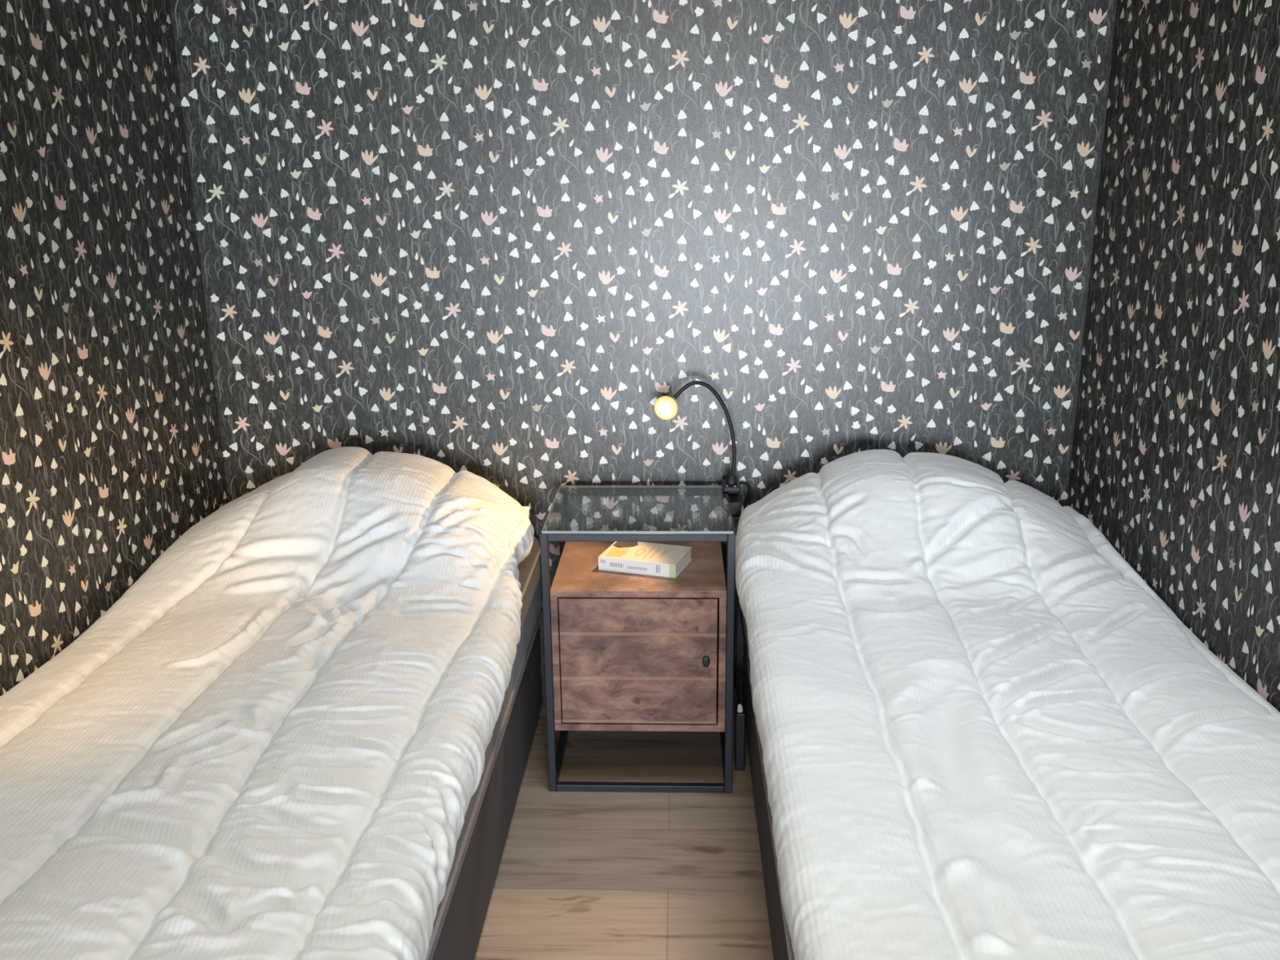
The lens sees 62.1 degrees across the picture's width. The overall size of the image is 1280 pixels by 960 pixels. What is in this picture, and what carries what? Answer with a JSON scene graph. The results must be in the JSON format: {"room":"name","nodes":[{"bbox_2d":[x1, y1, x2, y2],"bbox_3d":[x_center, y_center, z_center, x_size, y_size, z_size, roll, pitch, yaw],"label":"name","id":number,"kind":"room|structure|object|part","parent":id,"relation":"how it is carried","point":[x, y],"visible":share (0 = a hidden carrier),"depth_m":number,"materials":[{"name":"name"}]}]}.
{"room":"bedroom","nodes":[
{"label":"bedroom","id":0,"kind":"room"},
{"bbox_2d":[0,0,228,696],"bbox_3d":[-1.820,0.299,-0.728,1.387,2.400,6.590,0,15,2],"label":"wall","id":1,"kind":"structure","parent":0,"point":[111,451],"depth_m":1.99,"materials":[{"name":"paper"}]},
{"bbox_2d":[474,707,773,959],"bbox_3d":[-0.002,1.503,-0.462,5.000,0.100,6.790,0,15,2],"label":"floor","id":2,"kind":"structure","parent":0,"point":[580,875],"depth_m":2.09,"materials":[{"name":"brown wood"}]},
{"bbox_2d":[426,536,542,959],"bbox_3d":[-0.648,0.630,1.652,0.756,0.474,2.062,0,15,2],"label":"bed","id":3,"kind":"object","parent":2,"relation":"on","point":[459,922],"visible":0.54,"depth_m":2.00,"materials":[{"name":"grey fabric"}]},
{"bbox_2d":[0,446,533,959],"bbox_3d":[-0.622,0.308,1.557,0.832,0.282,2.072,0,15,2],"label":"duvet","id":4,"kind":"object","parent":3,"relation":"on","point":[273,744],"visible":1,"depth_m":1.53,"materials":[{"name":"white fabric"}]},
{"bbox_2d":[539,485,735,792],"bbox_3d":[0.004,0.348,2.416,0.400,0.600,0.351,0,15,2],"label":"nightstand","id":5,"kind":"object","parent":2,"relation":"on","point":[624,651],"visible":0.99,"depth_m":2.26,"materials":[{"name":"dark brown wood"},{"name":"black metal"},{"name":"clear glass"}]},
{"bbox_3d":[-0.194,0.395,2.263,0.016,0.594,0.016,0,15,2],"label":"leg","id":6,"kind":"part","parent":5,"relation":"part of","materials":[{"name":"black metal"}]},
{"bbox_3d":[-0.191,0.072,2.347,0.016,0.016,0.318,0,15,2],"label":"rail","id":7,"kind":"part","parent":5,"relation":"part of","materials":[{"name":"black metal"}]},
{"bbox_3d":[-0.182,0.306,2.585,0.016,0.594,0.016,0,15,2],"label":"leg","id":8,"kind":"part","parent":5,"relation":"part of","materials":[{"name":"black metal"}]},
{"bbox_3d":[-0.185,0.629,2.501,0.016,0.016,0.318,0,15,2],"label":"rail","id":9,"kind":"part","parent":5,"relation":"part of","materials":[{"name":"black metal"}]},
{"bbox_3d":[-0.005,0.116,2.179,0.368,0.016,0.016,0,15,2],"label":"rail","id":10,"kind":"part","parent":5,"relation":"part of","materials":[{"name":"black metal"}]},
{"bbox_3d":[0.001,0.061,2.337,0.392,0.006,0.344,0,15,2],"label":"glass","id":11,"kind":"part","parent":5,"relation":"part of","materials":[{"name":"grey"}]},
{"bbox_3d":[-0.003,0.384,2.259,0.332,0.287,0.016,0,15,2],"label":"door","id":12,"kind":"part","parent":5,"relation":"part of","materials":[{"name":"brown wood"}]},
{"bbox_3d":[0.001,0.674,2.333,0.368,0.016,0.016,0,15,2],"label":"rail","id":13,"kind":"part","parent":5,"relation":"part of","materials":[{"name":"black metal"}]},
{"bbox_3d":[0.007,0.028,2.501,0.368,0.016,0.016,0,15,2],"label":"rail","id":14,"kind":"part","parent":5,"relation":"part of","materials":[{"name":"black metal"}]},
{"bbox_2d":[598,541,692,577],"bbox_3d":[0.013,0.173,2.356,0.177,0.030,0.124,5,16,18],"label":"book","id":15,"kind":"object","parent":5,"relation":"on","point":[655,559],"visible":1,"depth_m":2.32,"materials":[{"name":"beige paper"}]},
{"bbox_2d":[653,380,751,703],"bbox_3d":[0.147,0.148,2.442,0.226,0.746,0.247,0,15,2],"label":"lamp","id":16,"kind":"object","parent":5,"relation":"attached to","point":[665,407],"visible":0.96,"depth_m":2.44,"materials":[{"name":"black plastic"}]},
{"bbox_3d":[0.058,-0.161,2.370,0.029,0.030,0.022,5,16,19],"label":"bulb","id":17,"kind":"part","parent":16,"relation":"part of","materials":[{"name":"beige glass"}]},
{"bbox_2d":[653,395,678,419],"bbox_3d":[0.058,-0.161,2.372,0.055,0.055,0.022,5,16,19],"label":"bulb","id":18,"kind":"object","parent":16,"relation":"attached to","point":[665,407],"depth_m":2.36,"materials":[{"name":"yellow"}]},
{"bbox_3d":[0.227,0.270,2.474,0.038,0.492,0.249,2,16,9],"label":"cord","id":19,"kind":"part","parent":16,"relation":"part of","materials":[{"name":"black plastic"}]},
{"bbox_3d":[0.139,0.383,2.242,0.017,0.025,0.007,0,15,2],"label":"knob","id":20,"kind":"part","parent":5,"relation":"part of","materials":[{"name":"black plastic"}]},
{"bbox_3d":[0.199,0.629,2.486,0.016,0.016,0.318,0,15,2],"label":"rail","id":21,"kind":"part","parent":5,"relation":"part of","materials":[{"name":"black metal"}]},
{"bbox_3d":[0.201,0.306,2.571,0.016,0.594,0.016,0,15,2],"label":"leg","id":22,"kind":"part","parent":5,"relation":"part of","materials":[{"name":"black metal"}]},
{"bbox_3d":[0.193,0.072,2.333,0.016,0.016,0.318,0,15,2],"label":"rail","id":23,"kind":"part","parent":5,"relation":"part of","materials":[{"name":"black metal"}]},
{"bbox_3d":[0.190,0.395,2.249,0.016,0.594,0.016,0,15,2],"label":"leg","id":24,"kind":"part","parent":5,"relation":"part of","materials":[{"name":"black metal"}]},
{"bbox_2d":[733,703,745,770],"bbox_3d":[0.226,0.576,2.409,0.022,0.159,0.044,0,15,2],"label":"power adapter","id":25,"kind":"object","parent":2,"relation":"on","point":[740,710],"visible":1,"depth_m":2.39,"materials":[{"name":"black plastic"}]},
{"bbox_2d":[737,602,794,959],"bbox_3d":[0.585,0.630,1.607,0.763,0.474,2.062,0,15,2],"label":"bed","id":26,"kind":"object","parent":2,"relation":"on","point":[782,948],"visible":0.14,"depth_m":1.94,"materials":[{"name":"grey fabric"}]},
{"bbox_2d":[734,448,1279,959],"bbox_3d":[0.570,0.311,1.514,0.801,0.272,2.072,0,15,2],"label":"duvet","id":27,"kind":"object","parent":26,"relation":"on","point":[984,734],"visible":0.99,"depth_m":1.48,"materials":[{"name":"white fabric"}]},
{"bbox_2d":[169,0,1117,708],"bbox_3d":[-0.001,-0.590,2.432,2.218,2.400,0.101,0,15,2],"label":"wall","id":28,"kind":"structure","parent":0,"point":[486,239],"depth_m":2.39,"materials":[{"name":"paper"}]},
{"bbox_2d":[1066,0,1279,711],"bbox_3d":[1.686,0.297,-0.857,1.597,2.400,6.590,0,15,2],"label":"wall","id":29,"kind":"structure","parent":0,"point":[1175,458],"depth_m":1.90,"materials":[{"name":"paper"}]}
]}

